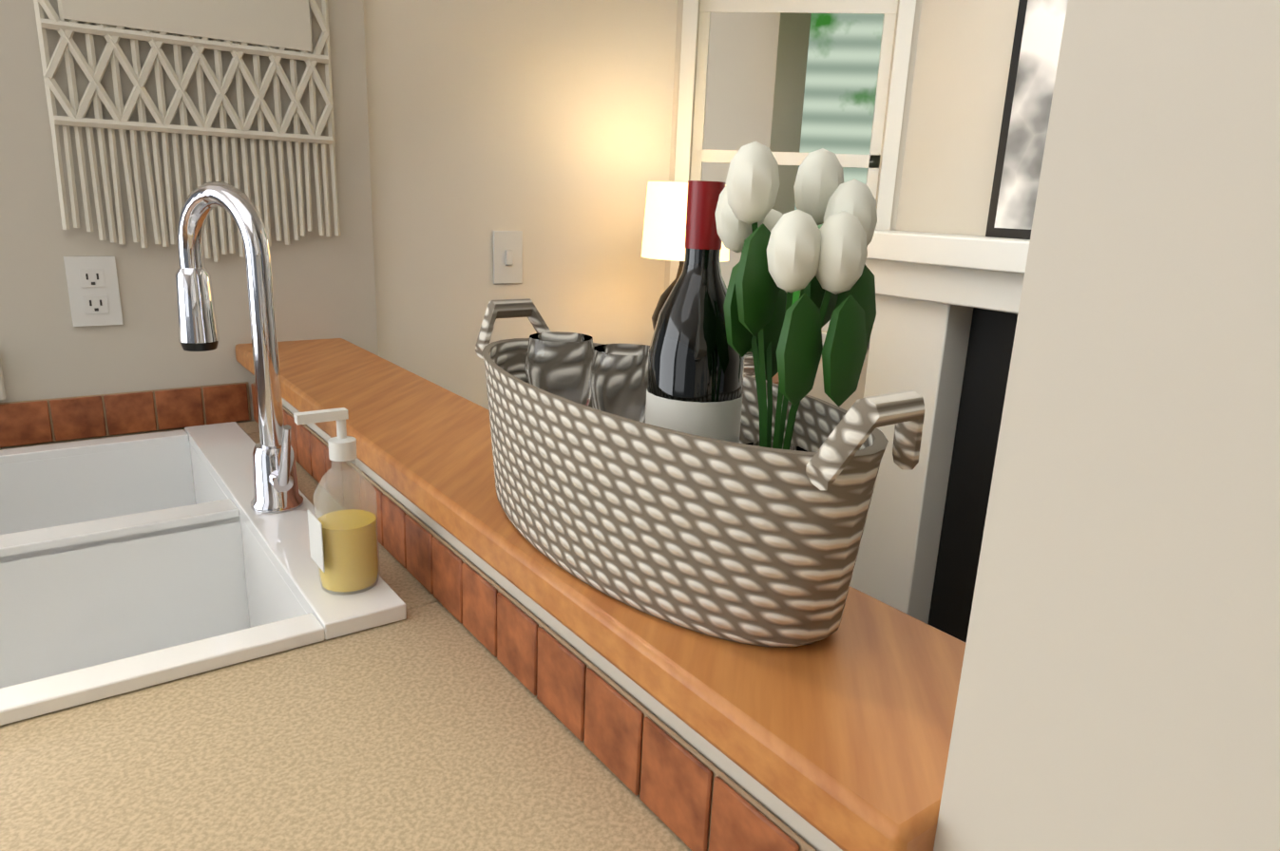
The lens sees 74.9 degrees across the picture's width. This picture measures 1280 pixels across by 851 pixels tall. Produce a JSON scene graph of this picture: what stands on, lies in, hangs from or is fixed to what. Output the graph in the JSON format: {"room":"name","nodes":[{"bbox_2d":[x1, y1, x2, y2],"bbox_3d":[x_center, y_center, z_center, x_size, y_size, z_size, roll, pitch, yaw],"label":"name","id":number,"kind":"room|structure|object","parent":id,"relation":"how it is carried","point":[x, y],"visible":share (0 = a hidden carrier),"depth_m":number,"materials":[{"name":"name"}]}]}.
{"room":"kitchen","nodes":[
{"label":"kitchen","id":0,"kind":"room"},
{"bbox_2d":[0,0,677,449],"bbox_3d":[-0.626,-0.614,1.643,1.680,2.990,0.235,-9,19,-35],"label":"wall","id":1,"kind":"structure","parent":0,"point":[544,126],"depth_m":1.69,"materials":[{"name":"beige paint"}]},
{"bbox_2d":[63,256,123,326],"bbox_3d":[-0.920,-0.226,1.409,0.072,0.116,0.008,-9,19,-35],"label":"outlet","id":2,"kind":"object","parent":1,"relation":"attached to","point":[93,291],"visible":1,"depth_m":1.41,"materials":[{"name":"white plastic"}]},
{"bbox_2d":[33,0,340,262],"bbox_3d":[-0.743,-0.687,1.394,0.490,0.813,0.020,-9,19,-35],"label":"macrame hanging","id":3,"kind":"object","parent":1,"relation":"hanging from","point":[275,28],"visible":0.96,"depth_m":1.42,"materials":[{"name":"beige fabric"}]},
{"bbox_2d":[493,230,522,284],"bbox_3d":[-0.296,-0.377,1.873,0.053,0.116,0.053,5,15,8],"label":"light switch","id":4,"kind":"object","parent":1,"relation":"attached to","point":[507,257],"visible":1,"depth_m":1.87,"materials":[{"name":"white plastic"}]},
{"bbox_2d":[254,0,1279,850],"bbox_3d":[-0.109,-0.355,0.763,0.115,2.990,1.905,-9,19,-35],"label":"wall","id":5,"kind":"structure","parent":0,"point":[1119,684],"depth_m":0.32,"materials":[{"name":"beige paint"}]},
{"bbox_2d":[235,338,965,850],"bbox_3d":[-0.236,0.027,1.043,0.200,0.035,1.500,-9,19,-35],"label":"wooden ledge","id":6,"kind":"structure","parent":5,"relation":"on","point":[840,737],"depth_m":0.56,"materials":[{"name":"brown wood"}]},
{"bbox_2d":[475,298,925,648],"bbox_3d":[0.004,0.014,0.705,0.394,0.185,0.394,5,15,8],"label":"basket","id":7,"kind":"object","parent":6,"relation":"on","point":[741,543],"visible":0.92,"depth_m":0.56,"materials":[{"name":"beige wicker"}]},
{"bbox_2d":[524,331,649,422],"bbox_3d":[-0.045,-0.003,0.779,0.150,0.150,0.067,14,19,38],"label":"glasses","id":8,"kind":"object","parent":7,"relation":"in","point":[582,370],"visible":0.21,"depth_m":0.76,"materials":[{"name":"clear glass"}]},
{"bbox_2d":[645,180,745,443],"bbox_3d":[0.043,-0.037,0.648,0.075,0.292,0.075,5,15,8],"label":"wine bottle","id":9,"kind":"object","parent":7,"relation":"in","point":[696,372],"visible":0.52,"depth_m":0.61,"materials":[{"name":"black glass"}]},
{"bbox_2d":[714,141,877,451],"bbox_3d":[0.099,-0.027,0.572,0.112,0.316,0.112,5,15,8],"label":"tulips","id":10,"kind":"object","parent":7,"relation":"in","point":[824,269],"visible":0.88,"depth_m":0.53,"materials":[{"name":"white"}]},
{"bbox_2d":[663,0,922,411],"bbox_3d":[0.316,-0.549,2.127,0.680,2.690,0.120,5,15,8],"label":"wall","id":11,"kind":"structure","parent":0,"point":[817,391],"depth_m":2.02,"materials":[{"name":"beige paint"}]},
{"bbox_2d":[668,0,916,347],"bbox_3d":[0.355,-0.662,2.053,0.530,0.910,0.072,5,15,8],"label":"living room window","id":12,"kind":"structure","parent":11,"relation":"in","point":[700,156],"depth_m":2.01,"materials":[{"name":"white"}]},
{"bbox_2d":[701,0,1019,292],"bbox_3d":[-0.035,-0.802,3.008,0.144,2.690,8.500,-9,19,-35],"label":"wall","id":13,"kind":"structure","parent":0,"point":[963,58],"depth_m":1.93,"materials":[{"name":"beige paint"}]},
{"bbox_3d":[-0.635,1.271,0.593,14.000,0.100,16.000,5,15,8],"label":"floor","id":14,"kind":"structure","parent":0,"visible":0},
{"bbox_2d":[765,373,778,384],"bbox_3d":[0.075,0.346,2.017,0.290,1.000,0.460,-9,19,-35],"label":"console table","id":15,"kind":"object","parent":14,"relation":"on","point":[775,379],"depth_m":1.77,"materials":[{"name":"brown wood"}]},
{"bbox_2d":[641,181,728,330],"bbox_3d":[0.098,-0.336,1.867,0.196,0.395,0.196,5,15,8],"label":"table lamp","id":16,"kind":"object","parent":15,"relation":"on","point":[664,230],"visible":0.29,"depth_m":1.76,"materials":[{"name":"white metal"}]},
{"bbox_2d":[743,348,755,377],"bbox_3d":[0.208,-0.163,1.777,0.125,0.117,0.123,5,15,8],"label":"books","id":17,"kind":"object","parent":15,"relation":"on","point":[749,368],"visible":0.02,"depth_m":1.75,"materials":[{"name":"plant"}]},
{"bbox_2d":[849,229,1030,643],"bbox_3d":[0.740,0.259,1.850,0.199,1.310,0.760,-9,19,-35],"label":"fireplace","id":18,"kind":"object","parent":14,"relation":"on","point":[943,332],"visible":0.29,"depth_m":1.90,"materials":[{"name":"white wood"}]},
{"bbox_2d":[985,0,1068,239],"bbox_3d":[0.896,-0.590,1.559,0.028,0.490,0.462,-9,19,-35],"label":"picture frame","id":19,"kind":"object","parent":18,"relation":"on","point":[1037,42],"visible":0.28,"depth_m":1.69,"materials":[{"name":"black"}]},
{"bbox_3d":[-0.690,1.114,-0.704,1.770,0.873,4.982,5,15,8],"label":"base cabinet","id":20,"kind":"object","parent":14,"relation":"on","visible":0},
{"bbox_2d":[0,421,417,580],"bbox_3d":[-0.700,0.092,1.321,1.071,0.040,0.600,5,15,8],"label":"countertop","id":21,"kind":"structure","parent":20,"relation":"on","point":[389,566],"depth_m":1.23,"materials":[{"name":"laminate"}]},
{"bbox_2d":[0,382,816,850],"bbox_3d":[-0.680,0.614,-0.841,1.793,0.076,4.976,5,15,8],"label":"backsplash","id":22,"kind":"structure","parent":21,"relation":"on","point":[690,796],"depth_m":0.78,"materials":[{"name":"tile"}]},
{"bbox_2d":[0,576,691,850],"bbox_3d":[-0.436,0.325,0.497,1.729,0.040,1.011,5,15,8],"label":"countertop","id":23,"kind":"structure","parent":20,"relation":"on","point":[429,723],"depth_m":0.66,"materials":[{"name":"laminate"}]},
{"bbox_2d":[0,421,406,725],"bbox_3d":[-0.720,0.228,1.079,0.548,0.214,0.840,-9,19,-35],"label":"sink","id":24,"kind":"object","parent":23,"relation":"in","point":[132,563],"visible":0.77,"depth_m":1.08,"materials":[{"name":"white ceramic"}]},
{"bbox_2d":[174,181,303,513],"bbox_3d":[-0.533,-0.102,1.102,0.226,0.423,0.148,5,15,8],"label":"faucet","id":25,"kind":"object","parent":24,"relation":"on","point":[276,486],"visible":1,"depth_m":1.10,"materials":[{"name":"silver metal"}]},
{"bbox_2d":[293,407,380,595],"bbox_3d":[-0.322,0.079,0.894,0.072,0.198,0.072,5,15,8],"label":"soap bottle","id":26,"kind":"object","parent":24,"relation":"on","point":[343,548],"visible":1,"depth_m":0.89,"materials":[{"name":"yellow"}]},
{"label":"outside","id":27,"kind":"structure","parent":0,"visible":0},
{"bbox_2d":[791,13,884,305],"bbox_3d":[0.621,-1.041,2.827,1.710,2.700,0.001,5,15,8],"label":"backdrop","id":28,"kind":"structure","parent":27,"point":[829,85],"depth_m":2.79,"materials":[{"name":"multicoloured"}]}
]}

